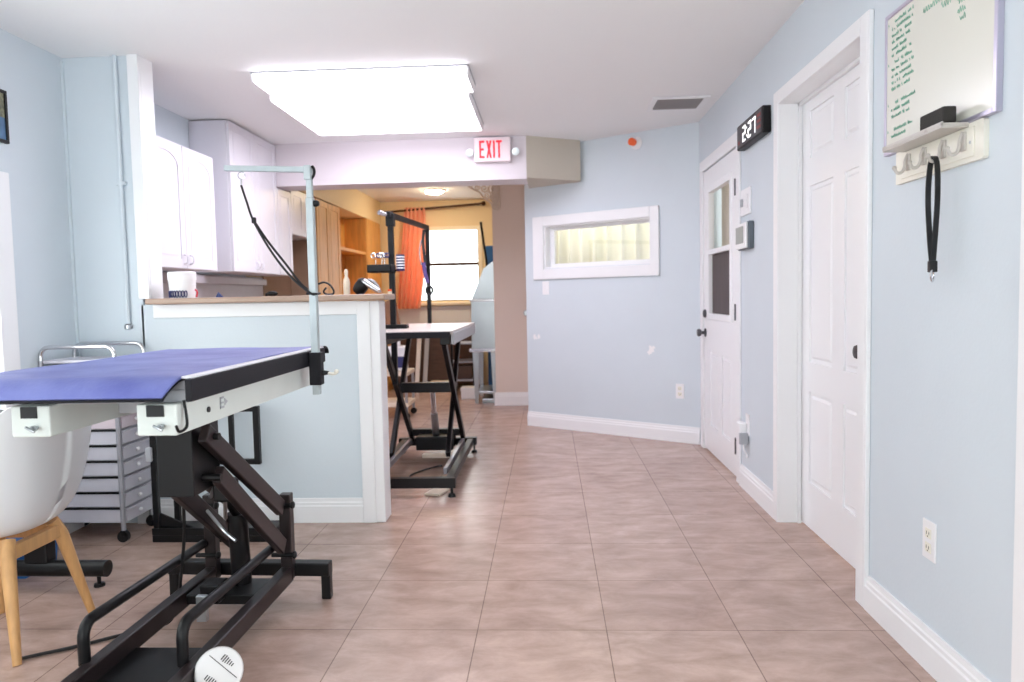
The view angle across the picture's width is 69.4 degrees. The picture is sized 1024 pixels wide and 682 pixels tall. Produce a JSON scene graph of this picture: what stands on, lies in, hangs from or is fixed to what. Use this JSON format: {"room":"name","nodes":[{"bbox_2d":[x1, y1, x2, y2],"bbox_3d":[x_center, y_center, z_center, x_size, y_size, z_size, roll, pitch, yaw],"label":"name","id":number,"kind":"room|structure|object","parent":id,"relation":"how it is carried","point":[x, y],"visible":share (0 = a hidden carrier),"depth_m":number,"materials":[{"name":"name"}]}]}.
{"room":"pet grooming salon","nodes":[
{"label":"pet grooming salon","id":0,"kind":"room"},
{"bbox_2d":[0,28,245,409],"bbox_3d":[-2.425,-0.142,2.317,0.100,2.440,7.600,-1,4,3],"label":"wall","id":1,"kind":"structure","parent":0,"point":[34,161],"depth_m":3.63,"materials":[{"name":"blue paint"}]},
{"bbox_2d":[0,89,9,143],"bbox_3d":[-2.334,-1.019,3.268,0.018,0.240,0.275,-1,4,3],"label":"framed picture","id":2,"kind":"object","parent":1,"relation":"attached to","point":[4,124],"visible":1,"depth_m":3.38,"materials":[{"name":"black plastic"}]},
{"bbox_2d":[0,93,4,117],"bbox_3d":[-2.338,-1.069,3.265,0.012,0.110,0.245,-1,4,3],"label":"print","id":3,"kind":"object","parent":2,"relation":"on","point":[2,95],"depth_m":3.38,"materials":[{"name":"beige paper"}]},
{"bbox_2d":[0,117,5,139],"bbox_3d":[-2.336,-0.964,3.272,0.012,0.100,0.245,-1,4,3],"label":"print","id":4,"kind":"object","parent":2,"relation":"attached to","point":[2,119],"depth_m":3.38},
{"bbox_2d":[0,171,20,409],"bbox_3d":[-2.401,-0.065,2.182,0.120,1.260,2.525,-1,4,3],"label":"window","id":5,"kind":"structure","parent":1,"relation":"in","point":[9,334],"depth_m":3.38,"materials":[{"name":"white glass"}]},
{"bbox_2d":[60,61,80,355],"bbox_3d":[-2.294,-0.281,3.879,0.012,2.320,0.015,-1,4,3],"label":"trim","id":6,"kind":"structure","parent":1,"relation":"attached to","point":[62,71],"depth_m":3.85,"materials":[{"name":"blue paint"}]},
{"bbox_2d":[63,523,89,533],"bbox_3d":[-2.277,0.926,3.735,0.017,0.128,0.450,-1,4,3],"label":"baseboard","id":7,"kind":"structure","parent":1,"relation":"attached to","point":[71,527],"depth_m":3.82,"materials":[{"name":"white paint"}]},
{"bbox_2d":[156,135,217,271],"bbox_3d":[-2.126,-0.819,4.547,0.295,0.755,0.840,-1,4,3],"label":"upper cabinet","id":8,"kind":"object","parent":1,"relation":"attached to","point":[185,175],"visible":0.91,"depth_m":4.56,"materials":[{"name":"white paint"}]},
{"bbox_2d":[157,272,263,304],"bbox_3d":[-2.225,-0.251,5.239,0.011,0.450,2.400,-1,4,3],"label":"trim","id":9,"kind":"structure","parent":1,"relation":"attached to","point":[204,290],"depth_m":5.66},
{"bbox_2d":[162,273,266,285],"bbox_3d":[-2.200,-0.432,5.212,0.048,0.055,2.370,-1,4,3],"label":"trim","id":10,"kind":"structure","parent":1,"relation":"attached to","point":[200,279],"depth_m":5.61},
{"bbox_2d":[188,120,279,275],"bbox_3d":[-2.066,-1.039,5.619,0.315,1.050,0.890,-1,4,3],"label":"upper cabinet","id":11,"kind":"object","parent":1,"relation":"attached to","point":[241,250],"visible":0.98,"depth_m":5.33,"materials":[{"name":"white paint"}]},
{"bbox_2d":[62,56,362,522],"bbox_3d":[-1.544,-0.258,3.906,1.505,2.440,0.110,-1,4,3],"label":"wall","id":12,"kind":"structure","parent":0,"point":[311,444],"depth_m":3.86,"materials":[{"name":"blue paint"}]},
{"bbox_2d":[112,55,132,328],"bbox_3d":[-2.023,-0.762,3.829,0.055,1.404,0.040,-1,4,3],"label":"conduit pipe","id":13,"kind":"object","parent":12,"relation":"attached to","point":[120,183],"visible":1,"depth_m":3.82,"materials":[{"name":"metal"}]},
{"bbox_2d":[126,54,163,298],"bbox_3d":[-1.925,-0.845,3.881,0.058,1.250,0.145,-1,4,3],"label":"trim","id":14,"kind":"structure","parent":12,"relation":"attached to","point":[139,69],"depth_m":3.84,"materials":[{"name":"white paint"}]},
{"bbox_2d":[137,498,363,523],"bbox_3d":[-1.384,0.897,3.907,1.215,0.128,0.017,-1,4,3],"label":"baseboard","id":15,"kind":"structure","parent":12,"relation":"attached to","point":[306,510],"depth_m":3.88,"materials":[{"name":"white paint"}]},
{"bbox_2d":[153,300,390,522],"bbox_3d":[-1.263,0.376,3.923,1.193,1.160,0.148,-1,4,3],"label":"trim","id":16,"kind":"structure","parent":12,"relation":"attached to","point":[371,329],"depth_m":3.83,"materials":[{"name":"white paint"}]},
{"bbox_2d":[145,294,394,304],"bbox_3d":[-1.244,-0.218,3.849,1.230,0.030,0.260,-1,4,3],"label":"countertop","id":17,"kind":"structure","parent":16,"relation":"on","point":[353,296],"depth_m":3.72,"materials":[{"name":"brown laminate"}]},
{"bbox_2d":[167,271,196,297],"bbox_3d":[-1.756,-0.298,3.939,0.142,0.140,0.142,-1,4,3],"label":"tub","id":18,"kind":"object","parent":17,"relation":"on","point":[182,284],"visible":0.91,"depth_m":3.88,"materials":[{"name":"white plastic"}]},
{"bbox_2d":[265,291,277,295],"bbox_3d":[-1.273,-0.250,3.919,0.066,0.028,0.028,-1,4,3],"label":"clipper","id":19,"kind":"object","parent":17,"relation":"on","point":[270,293],"visible":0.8,"depth_m":3.91,"materials":[{"name":"black plastic"}]},
{"bbox_2d":[318,281,334,294],"bbox_3d":[-0.979,-0.277,3.898,0.088,0.074,0.021,-1,4,3],"label":"cable loop","id":20,"kind":"object","parent":17,"relation":"on","point":[329,284],"visible":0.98,"depth_m":3.90,"materials":[{"name":"black"}]},
{"bbox_2d":[343,269,349,294],"bbox_3d":[-0.876,-0.312,3.916,0.036,0.136,0.036,-1,4,3],"label":"spray bottle","id":21,"kind":"object","parent":17,"relation":"on","point":[346,282],"visible":1,"depth_m":3.90,"materials":[{"name":"white plastic"}]},
{"bbox_2d":[353,278,380,293],"bbox_3d":[-0.764,-0.286,3.889,0.151,0.093,0.084,-1,4,3],"label":"dryer","id":22,"kind":"object","parent":17,"relation":"on","point":[362,285],"visible":0.98,"depth_m":3.86,"materials":[{"name":"black plastic"}]},
{"bbox_2d":[0,0,804,201],"bbox_3d":[-0.414,-1.548,4.137,3.985,0.060,11.600,-1,4,3],"label":"ceiling","id":23,"kind":"structure","parent":0,"point":[582,70],"depth_m":3.76,"materials":[{"name":"white paint"}]},
{"bbox_2d":[299,189,380,223],"bbox_3d":[-1.971,-1.582,8.063,0.285,0.290,3.520,-1,4,3],"label":"soffit","id":24,"kind":"structure","parent":23,"relation":"attached to","point":[351,203],"depth_m":8.48,"materials":[{"name":"beige paint"}]},
{"bbox_2d":[250,64,475,98],"bbox_3d":[-0.837,-1.490,4.271,1.223,0.054,0.388,-1,4,3],"label":"ceiling light","id":25,"kind":"object","parent":23,"relation":"attached to","point":[434,79],"visible":1,"depth_m":4.16,"materials":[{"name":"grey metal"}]},
{"bbox_2d":[269,92,483,135],"bbox_3d":[-0.847,-1.533,4.979,1.233,0.054,1.013,-1,4,3],"label":"ceiling light","id":26,"kind":"object","parent":23,"relation":"attached to","point":[442,112],"visible":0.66,"depth_m":4.88,"materials":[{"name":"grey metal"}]},
{"bbox_2d":[272,136,527,190],"bbox_3d":[-1.042,-1.456,6.109,2.330,0.340,0.300,-1,4,3],"label":"beam","id":27,"kind":"structure","parent":23,"relation":"attached to","point":[444,162],"depth_m":5.98,"materials":[{"name":"white paint"}]},
{"bbox_2d":[466,137,518,162],"bbox_3d":[-0.153,-1.520,5.881,0.426,0.190,0.070,-1,4,3],"label":"exit sign","id":28,"kind":"object","parent":27,"relation":"attached to","point":[487,149],"visible":1,"depth_m":5.86,"materials":[{"name":"white plastic"}]},
{"bbox_2d":[424,188,444,193],"bbox_3d":[-0.924,-1.768,8.783,0.250,0.049,0.250,-1,4,3],"label":"dome light","id":29,"kind":"object","parent":23,"relation":"attached to","point":[429,191],"visible":1,"depth_m":8.71,"materials":[{"name":"white glass"}]},
{"bbox_2d":[526,136,580,187],"bbox_3d":[0.349,-1.495,6.199,0.441,0.330,0.620,-1,4,3],"label":"beam","id":30,"kind":"structure","parent":23,"relation":"attached to","point":[549,161],"depth_m":6.02,"materials":[{"name":"beige paint"}]},
{"bbox_2d":[646,95,711,111],"bbox_3d":[1.111,-1.593,4.967,0.380,0.012,0.350,-1,4,3],"label":"ceiling vent","id":31,"kind":"object","parent":23,"relation":"in","point":[669,103],"visible":1,"depth_m":4.94,"materials":[{"name":"white metal"}]},
{"bbox_2d":[380,199,492,383],"bbox_3d":[-0.462,-0.647,9.883,3.085,2.440,0.140,-1,4,3],"label":"wall","id":32,"kind":"structure","parent":0,"point":[473,215],"depth_m":9.78,"materials":[{"name":"beige paint"}]},
{"bbox_2d":[352,218,381,293],"bbox_3d":[-1.889,-0.906,9.435,0.283,1.230,0.740,-1,4,3],"label":"upper cabinet","id":33,"kind":"object","parent":32,"relation":"attached to","point":[373,244],"visible":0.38,"depth_m":9.37,"materials":[{"name":"brown wood"}]},
{"bbox_2d":[397,306,470,323],"bbox_3d":[-0.866,-0.341,9.842,1.500,0.250,0.020,-1,4,3],"label":"trim","id":34,"kind":"structure","parent":32,"relation":"attached to","point":[440,314],"depth_m":9.84,"materials":[{"name":"white paint"}]},
{"bbox_2d":[383,201,485,212],"bbox_3d":[-1.048,-1.739,9.703,1.420,0.147,0.140,-1,4,3],"label":"curtain rod","id":35,"kind":"object","parent":32,"relation":"attached to","point":[483,203],"visible":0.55,"depth_m":9.64,"materials":[{"name":"brown metal"}]},
{"bbox_2d":[398,207,425,308],"bbox_3d":[-1.323,-1.085,9.715,0.407,1.321,0.062,-1,4,3],"label":"curtain","id":36,"kind":"object","parent":35,"relation":"hanging from","point":[411,281],"visible":0.88,"depth_m":9.71,"materials":[{"name":"orange fabric"}]},
{"bbox_2d":[397,226,482,305],"bbox_3d":[-0.943,-0.995,9.830,1.170,1.040,0.170,-1,4,3],"label":"window","id":37,"kind":"structure","parent":32,"relation":"in","point":[479,263],"depth_m":9.77,"materials":[{"name":"beige paint"}]},
{"bbox_2d":[0,384,936,681],"bbox_3d":[-0.362,0.947,4.290,3.985,0.060,11.600,-1,4,3],"label":"floor","id":38,"kind":"structure","parent":0,"point":[557,555],"depth_m":2.99,"materials":[{"name":"tile"}]},
{"bbox_2d":[6,538,57,578],"bbox_3d":[-2.143,0.935,3.273,0.160,0.160,0.220,-1,4,3],"label":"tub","id":39,"kind":"object","parent":38,"relation":"on","point":[17,539],"visible":0.02,"depth_m":3.20,"materials":[{"name":"blue plastic"}]},
{"bbox_2d":[0,407,95,666],"bbox_3d":[-1.792,0.626,2.594,0.551,0.854,0.551,-1,4,3],"label":"shell chair","id":40,"kind":"object","parent":38,"relation":"on","point":[40,477],"visible":0.91,"depth_m":2.47,"materials":[{"name":"white plastic"}]},
{"bbox_2d":[0,410,112,587],"bbox_3d":[-1.990,0.658,3.087,0.616,0.730,0.160,-1,4,3],"label":"stand","id":41,"kind":"object","parent":38,"relation":"on","point":[41,561],"visible":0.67,"depth_m":3.06,"materials":[{"name":"black metal"}]},
{"bbox_2d":[38,341,153,541],"bbox_3d":[-2.097,0.497,3.750,0.427,0.975,0.292,-1,4,3],"label":"cart","id":42,"kind":"object","parent":38,"relation":"on","point":[115,485],"visible":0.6,"depth_m":3.64,"materials":[{"name":"silver metal"}]},
{"bbox_2d":[43,356,111,363],"bbox_3d":[-2.106,0.093,3.725,0.370,0.015,0.260,-1,4,3],"label":"tray","id":43,"kind":"object","parent":42,"relation":"on","point":[73,359],"depth_m":3.64,"materials":[{"name":"grey plastic"}]},
{"bbox_2d":[0,165,338,681],"bbox_3d":[-1.189,0.218,2.187,0.931,1.688,1.912,-1,4,5],"label":"table","id":44,"kind":"object","parent":38,"relation":"on","point":[179,397],"visible":1,"depth_m":2.27,"materials":[{"name":"grey metal"}]},
{"bbox_2d":[194,646,243,681],"bbox_3d":[-0.831,0.937,2.098,0.132,0.124,0.085,-3,4,-27],"label":"switch","id":45,"kind":"object","parent":44,"relation":"attached to","point":[221,663],"depth_m":2.09,"materials":[{"name":"white plastic"}]},
{"bbox_2d":[240,179,320,295],"bbox_3d":[-0.887,-0.395,2.824,0.288,0.448,0.051,-1,4,3],"label":"grooming noose","id":46,"kind":"object","parent":44,"relation":"hanging from","point":[253,219],"visible":1,"depth_m":2.81,"materials":[{"name":"black fabric"}]},
{"bbox_2d":[145,406,279,541],"bbox_3d":[-1.478,0.658,3.700,0.585,0.635,0.250,-1,4,3],"label":"stand","id":47,"kind":"object","parent":38,"relation":"on","point":[166,528],"visible":0.52,"depth_m":3.62,"materials":[{"name":"black metal"}]},
{"bbox_2d":[152,513,279,541],"bbox_3d":[-1.468,0.902,3.719,0.575,0.145,0.240,-1,4,3],"label":"tray","id":48,"kind":"object","parent":47,"relation":"on","point":[166,528],"depth_m":3.61,"materials":[{"name":"black metal"}]},
{"bbox_2d":[387,344,393,391],"bbox_3d":[-1.815,0.229,8.514,0.483,0.915,2.710,-1,4,3],"label":"base cabinet","id":49,"kind":"object","parent":38,"relation":"on","point":[389,382],"visible":0.05,"depth_m":9.28,"materials":[{"name":"brown wood"}]},
{"bbox_2d":[292,198,341,294],"bbox_3d":[-1.984,-0.780,7.502,0.283,1.220,0.780,-1,4,3],"label":"cabinet","id":50,"kind":"object","parent":49,"relation":"on","point":[326,215],"visible":0.42,"depth_m":7.45,"materials":[{"name":"brown wood"}]},
{"bbox_2d":[339,214,367,300],"bbox_3d":[-1.935,-0.841,8.478,0.280,1.220,1.160,-1,4,3],"label":"shelf unit","id":51,"kind":"object","parent":49,"relation":"on","point":[353,248],"visible":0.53,"depth_m":9.01,"materials":[{"name":"brown wood"}]},
{"bbox_2d":[387,368,416,416],"bbox_3d":[-1.208,0.518,7.314,0.460,0.460,0.400,-1,4,3],"label":"cart","id":52,"kind":"object","parent":38,"relation":"on","point":[392,402],"visible":0.31,"depth_m":7.27,"materials":[{"name":"white plastic"}]},
{"bbox_2d":[387,341,407,370],"bbox_3d":[-1.128,0.137,7.284,0.185,0.300,0.164,-1,4,3],"label":"jug","id":53,"kind":"object","parent":52,"relation":"on","point":[401,348],"visible":0.37,"depth_m":7.21,"materials":[{"name":"white plastic"}]},
{"bbox_2d":[415,338,421,381],"bbox_3d":[-1.179,0.276,9.284,0.056,0.705,0.187,0,4,13],"label":"panel","id":54,"kind":"object","parent":38,"relation":"on","point":[418,352],"visible":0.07,"depth_m":9.28,"materials":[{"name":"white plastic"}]},
{"bbox_2d":[423,338,429,381],"bbox_3d":[-1.079,0.274,9.279,0.056,0.705,0.187,0,4,13],"label":"panel","id":55,"kind":"object","parent":38,"relation":"on","point":[426,350],"visible":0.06,"depth_m":9.27,"materials":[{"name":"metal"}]},
{"bbox_2d":[377,210,476,497],"bbox_3d":[-0.624,0.005,5.052,0.649,1.736,1.551,-1,4,3],"label":"table","id":56,"kind":"object","parent":38,"relation":"on","point":[434,438],"visible":0.84,"depth_m":5.05,"materials":[{"name":"black metal"}]},
{"bbox_2d":[367,264,395,272],"bbox_3d":[-0.843,-0.467,4.783,0.155,0.050,0.152,-1,4,3],"label":"caddy","id":57,"kind":"object","parent":56,"relation":"attached to","point":[381,268],"visible":1,"depth_m":4.71,"materials":[{"name":"black plastic"}]},
{"bbox_2d":[395,254,404,270],"bbox_3d":[-0.728,-0.510,4.820,0.060,0.107,0.062,-3,4,-29],"label":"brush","id":58,"kind":"object","parent":57,"relation":"in","point":[400,264],"visible":1,"depth_m":4.79,"materials":[{"name":"white plastic"}]},
{"bbox_2d":[385,300,400,323],"bbox_3d":[-0.878,-0.196,5.227,0.183,0.191,0.120,-1,4,3],"label":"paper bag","id":59,"kind":"object","parent":56,"relation":"on","point":[387,303],"visible":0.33,"depth_m":5.19,"materials":[{"name":"brown paper"}]},
{"bbox_2d":[419,230,433,294],"bbox_3d":[-0.662,-0.605,5.694,0.106,0.504,0.020,-1,4,3],"label":"leash","id":60,"kind":"object","parent":56,"relation":"hanging from","point":[424,263],"visible":1,"depth_m":5.70,"materials":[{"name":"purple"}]},
{"bbox_2d":[398,335,472,383],"bbox_3d":[-0.970,0.208,9.620,1.045,0.665,0.500,-1,4,3],"label":"storage chest","id":61,"kind":"object","parent":38,"relation":"on","point":[437,370],"visible":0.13,"depth_m":9.38,"materials":[{"name":"brown wood"}]},
{"bbox_2d":[425,488,448,495],"bbox_3d":[-0.449,0.904,4.432,0.100,0.012,0.140,0,4,20],"label":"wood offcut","id":62,"kind":"object","parent":38,"relation":"on","point":[435,491],"visible":0.91,"depth_m":4.41,"materials":[{"name":"beige wood"}]},
{"bbox_2d":[451,341,473,390],"bbox_3d":[-0.578,0.231,9.001,0.284,0.800,0.364,-1,4,3],"label":"rack","id":63,"kind":"object","parent":38,"relation":"on","point":[462,342],"visible":0.15,"depth_m":8.83,"materials":[{"name":"black"}]},
{"bbox_2d":[453,341,471,344],"bbox_3d":[-0.582,0.021,8.988,0.280,0.020,0.360,-1,4,3],"label":"shelf","id":64,"kind":"object","parent":63,"relation":"attached to","point":[462,342],"depth_m":8.85,"materials":[{"name":"silver metal"}]},
{"bbox_2d":[453,359,472,362],"bbox_3d":[-0.578,0.241,9.001,0.280,0.020,0.360,-1,4,3],"label":"shelf","id":65,"kind":"object","parent":63,"relation":"attached to","point":[460,360],"depth_m":8.83,"materials":[{"name":"silver metal"}]},
{"bbox_2d":[458,364,472,378],"bbox_3d":[-0.580,0.371,9.005,0.210,0.160,0.250,-1,4,3],"label":"storage box","id":66,"kind":"object","parent":63,"relation":"on","point":[465,371],"visible":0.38,"depth_m":8.88,"materials":[{"name":"brown wood"}]},
{"bbox_2d":[460,386,474,398],"bbox_3d":[-0.494,0.593,8.543,0.180,0.130,0.190,-1,4,3],"label":"storage box","id":67,"kind":"object","parent":38,"relation":"on","point":[467,392],"visible":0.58,"depth_m":8.45,"materials":[{"name":"white plastic"}]},
{"bbox_2d":[469,262,495,402],"bbox_3d":[0.182,-0.173,8.314,1.280,1.660,0.665,-1,4,3],"label":"tub","id":68,"kind":"object","parent":38,"relation":"on","point":[482,301],"visible":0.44,"depth_m":8.08,"materials":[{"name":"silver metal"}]},
{"bbox_2d":[480,222,487,265],"bbox_3d":[-0.243,-0.680,8.699,0.249,1.442,0.095,-1,4,3],"label":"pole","id":69,"kind":"object","parent":68,"relation":"on","point":[481,226],"visible":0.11,"depth_m":8.68,"materials":[{"name":"black plastic"}]},
{"bbox_2d":[479,385,492,393],"bbox_3d":[0.212,0.539,8.364,1.170,0.030,0.570,-1,4,3],"label":"shelf","id":70,"kind":"object","parent":68,"relation":"attached to","point":[484,389],"depth_m":8.25,"materials":[{"name":"silver metal"}]},
{"bbox_2d":[486,246,492,384],"bbox_3d":[-0.203,-0.272,9.071,0.200,1.780,0.100,-1,4,3],"label":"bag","id":71,"kind":"object","parent":38,"relation":"on","point":[489,249],"visible":0.2,"depth_m":9.05,"materials":[{"name":"blue plastic"}]},
{"bbox_2d":[492,184,527,391],"bbox_3d":[0.796,-0.548,7.852,1.975,2.440,0.100,-1,4,3],"label":"wall","id":72,"kind":"structure","parent":0,"point":[508,223],"depth_m":7.84,"materials":[{"name":"beige paint"}]},
{"bbox_2d":[468,185,499,210],"bbox_3d":[-0.297,-1.511,7.775,0.344,0.292,0.018,-1,4,3],"label":"bracket","id":73,"kind":"object","parent":72,"relation":"attached to","point":[470,187],"visible":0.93,"depth_m":7.77,"materials":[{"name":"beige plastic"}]},
{"bbox_2d":[495,392,527,405],"bbox_3d":[0.013,0.617,7.904,0.395,0.140,0.017,-1,4,3],"label":"baseboard","id":74,"kind":"structure","parent":72,"relation":"attached to","point":[501,398],"depth_m":7.90,"materials":[{"name":"white paint"}]},
{"bbox_2d":[524,122,699,427],"bbox_3d":[0.852,-0.444,6.126,1.735,2.440,0.120,2,4,37],"label":"wall","id":75,"kind":"structure","parent":0,"point":[590,357],"depth_m":6.00,"materials":[{"name":"blue paint"}]},
{"bbox_2d":[542,281,548,294],"bbox_3d":[0.294,-0.463,6.471,0.070,0.115,0.010,2,4,37],"label":"light switch","id":76,"kind":"object","parent":75,"relation":"attached to","point":[545,285],"visible":1,"depth_m":6.47,"materials":[{"name":"white plastic"}]},
{"bbox_2d":[532,205,659,279],"bbox_3d":[0.707,-0.803,6.199,1.212,0.545,0.147,2,4,37],"label":"window","id":77,"kind":"structure","parent":75,"relation":"in","point":[544,228],"depth_m":6.16,"materials":[{"name":"white paint"}]},
{"bbox_2d":[528,411,700,444],"bbox_3d":[0.794,0.713,6.173,1.635,0.128,0.017,2,4,37],"label":"baseboard","id":78,"kind":"structure","parent":75,"relation":"attached to","point":[665,432],"depth_m":6.11,"materials":[{"name":"white paint"}]},
{"bbox_2d":[628,137,641,149],"bbox_3d":[0.957,-1.565,5.822,0.100,0.100,0.096,2,4,37],"label":"sprinkler head","id":79,"kind":"object","parent":75,"relation":"attached to","point":[636,142],"visible":1,"depth_m":5.83},
{"bbox_2d":[676,384,683,398],"bbox_3d":[1.308,0.391,5.759,0.070,0.115,0.009,2,4,37],"label":"outlet","id":80,"kind":"object","parent":75,"relation":"attached to","point":[679,387],"visible":1,"depth_m":5.75,"materials":[{"name":"white plastic"}]},
{"bbox_2d":[699,0,1023,681],"bbox_3d":[1.329,-0.202,2.029,0.160,2.440,7.400,-1,4,3],"label":"wall","id":81,"kind":"structure","parent":0,"point":[944,351],"depth_m":2.24,"materials":[{"name":"blue paint"}]},
{"bbox_2d":[697,148,735,475],"bbox_3d":[1.384,-0.189,4.984,0.101,2.020,0.975,-1,4,3],"label":"door","id":82,"kind":"structure","parent":81,"relation":"in","point":[719,312],"depth_m":4.98,"materials":[{"name":"white paint"}]},
{"bbox_2d":[721,184,728,245],"bbox_3d":[1.510,-0.605,4.943,0.037,0.980,0.842,-1,4,3],"label":"window blind","id":83,"kind":"object","parent":82,"relation":"attached to","point":[725,190],"visible":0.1,"depth_m":5.28,"materials":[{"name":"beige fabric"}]},
{"bbox_2d":[699,131,741,482],"bbox_3d":[1.420,-0.225,4.980,0.073,2.120,1.145,-1,4,3],"label":"trim","id":84,"kind":"structure","parent":81,"relation":"attached to","point":[730,143],"depth_m":4.60,"materials":[{"name":"white paint"}]},
{"bbox_2d":[736,413,749,457],"bbox_3d":[1.350,0.552,4.332,0.055,0.258,0.120,-1,4,3],"label":"plug adapter","id":85,"kind":"object","parent":81,"relation":"attached to","point":[742,428],"visible":1,"depth_m":4.30,"materials":[{"name":"white plastic"}]},
{"bbox_2d":[735,220,753,250],"bbox_3d":[1.329,-0.600,4.231,0.047,0.155,0.240,-1,4,3],"label":"thermostat","id":86,"kind":"object","parent":81,"relation":"attached to","point":[744,232],"visible":1,"depth_m":4.14,"materials":[{"name":"grey plastic"}]},
{"bbox_2d":[740,186,751,216],"bbox_3d":[1.338,-0.799,4.248,0.024,0.150,0.200,-1,4,3],"label":"light switch","id":87,"kind":"object","parent":81,"relation":"attached to","point":[746,194],"visible":1,"depth_m":4.21,"materials":[{"name":"white plastic"}]},
{"bbox_2d":[737,105,770,150],"bbox_3d":[1.308,-1.149,4.017,0.048,0.137,0.510,-1,4,3],"label":"digital clock","id":88,"kind":"object","parent":81,"relation":"attached to","point":[757,126],"visible":1,"depth_m":3.92,"materials":[{"name":"black plastic"}]},
{"bbox_2d":[739,464,772,517],"bbox_3d":[1.364,0.827,4.125,0.017,0.128,0.685,-1,4,3],"label":"baseboard","id":89,"kind":"structure","parent":81,"relation":"attached to","point":[760,492],"depth_m":4.09,"materials":[{"name":"white paint"}]},
{"bbox_2d":[773,9,873,607],"bbox_3d":[1.374,-0.123,3.180,0.168,2.140,1.100,-1,4,3],"label":"trim","id":90,"kind":"structure","parent":81,"relation":"attached to","point":[854,46],"depth_m":3.61,"materials":[{"name":"white paint"}]},
{"bbox_2d":[801,63,859,568],"bbox_3d":[1.391,-0.095,3.189,0.107,2.058,0.949,-1,4,3],"label":"door","id":91,"kind":"structure","parent":81,"relation":"in","point":[830,119],"depth_m":3.28,"materials":[{"name":"white paint"}]},
{"bbox_2d":[864,575,990,681],"bbox_3d":[1.273,0.943,2.272,0.017,0.128,0.857,-1,4,3],"label":"baseboard","id":92,"kind":"structure","parent":81,"relation":"attached to","point":[934,654],"depth_m":2.31,"materials":[{"name":"white paint"}]},
{"bbox_2d":[922,517,936,563],"bbox_3d":[1.270,0.607,2.253,0.009,0.120,0.075,-1,4,3],"label":"outlet","id":93,"kind":"object","parent":81,"relation":"attached to","point":[929,541],"visible":1,"depth_m":2.24,"materials":[{"name":"white plastic"}]},
{"bbox_2d":[925,527,930,539],"bbox_3d":[1.267,0.585,2.252,0.003,0.030,0.034,-1,4,3],"label":"socket","id":94,"kind":"object","parent":93,"relation":"attached to","point":[927,529],"depth_m":2.25,"materials":[{"name":"white plastic"}]},
{"bbox_2d":[925,541,930,553],"bbox_3d":[1.268,0.629,2.254,0.003,0.030,0.034,-1,4,3],"label":"socket","id":95,"kind":"object","parent":93,"relation":"attached to","point":[927,543],"depth_m":2.25,"materials":[{"name":"white plastic"}]},
{"bbox_2d":[892,118,989,184],"bbox_3d":[1.215,-0.543,2.163,0.070,0.103,0.486,-1,4,3],"label":"hook rail","id":96,"kind":"object","parent":81,"relation":"attached to","point":[970,144],"visible":0.99,"depth_m":2.08,"materials":[{"name":"white paint"}]},
{"bbox_2d":[925,156,940,281],"bbox_3d":[1.204,-0.347,2.116,0.024,0.359,0.061,-1,4,9],"label":"leash","id":97,"kind":"object","parent":96,"relation":"hanging from","point":[932,235],"visible":1,"depth_m":2.11,"materials":[{"name":"black fabric"}]},
{"bbox_2d":[882,0,1004,156],"bbox_3d":[1.203,-0.820,2.160,0.085,0.468,0.625,-1,4,3],"label":"whiteboard","id":98,"kind":"object","parent":81,"relation":"attached to","point":[939,53],"visible":1,"depth_m":2.12,"materials":[{"name":"white plastic"}]},
{"bbox_2d":[882,121,968,152],"bbox_3d":[1.200,-0.594,2.164,0.072,0.017,0.355,-1,4,3],"label":"marker tray","id":99,"kind":"object","parent":98,"relation":"on","point":[939,130],"depth_m":2.12,"materials":[{"name":"grey plastic"}]},
{"bbox_2d":[920,106,955,130],"bbox_3d":[1.187,-0.613,2.062,0.040,0.054,0.129,-1,4,3],"label":"eraser","id":100,"kind":"object","parent":98,"relation":"in","point":[947,114],"visible":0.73,"depth_m":2.02,"materials":[{"name":"grey fabric"}]},
{"bbox_2d":[1011,96,1023,681],"bbox_3d":[1.307,-0.033,1.727,0.180,2.140,0.105,-1,4,3],"label":"trim","id":101,"kind":"structure","parent":81,"relation":"attached to","point":[1017,658],"depth_m":1.79,"materials":[{"name":"white paint"}]},
{"bbox_3d":[-2.145,-0.500,8.049,0.100,2.440,3.900,-1,4,3],"label":"wall","id":102,"kind":"structure","parent":0,"visible":0},
{"bbox_2d":[249,188,292,276],"bbox_3d":[-2.049,-0.910,6.240,0.283,0.715,0.315,-1,4,3],"label":"upper cabinet","id":103,"kind":"object","parent":102,"relation":"attached to","point":[283,197],"visible":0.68,"depth_m":6.22,"materials":[{"name":"white paint"}]},
{"bbox_2d":[287,191,315,239],"bbox_3d":[-2.029,-1.142,6.719,0.283,0.400,0.660,-1,4,3],"label":"upper cabinet","id":104,"kind":"object","parent":102,"relation":"attached to","point":[298,202],"visible":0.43,"depth_m":6.60,"materials":[{"name":"white paint"}]},
{"bbox_3d":[0.205,-0.499,7.242,0.095,2.440,1.200,-1,4,3],"label":"wall","id":105,"kind":"structure","parent":0,"visible":0},
{"bbox_2d":[556,223,649,263],"bbox_3d":[0.910,-0.793,6.405,1.602,0.900,0.138,2,4,38],"label":"curtain","id":106,"kind":"object","parent":105,"relation":"hanging from","point":[632,241],"visible":0.06,"depth_m":6.48,"materials":[{"name":"fabric"}]},
{"bbox_3d":[-1.906,-0.030,5.578,0.603,0.035,3.060,-1,4,3],"label":"countertop","id":107,"kind":"structure","parent":0,"visible":0},
{"bbox_2d":[262,240,318,302],"bbox_3d":[-2.019,-0.535,6.774,0.279,0.820,0.696,-1,4,3],"label":"trim","id":108,"kind":"structure","parent":107,"relation":"on","point":[283,285],"depth_m":7.09,"materials":[{"name":"brown wood"}]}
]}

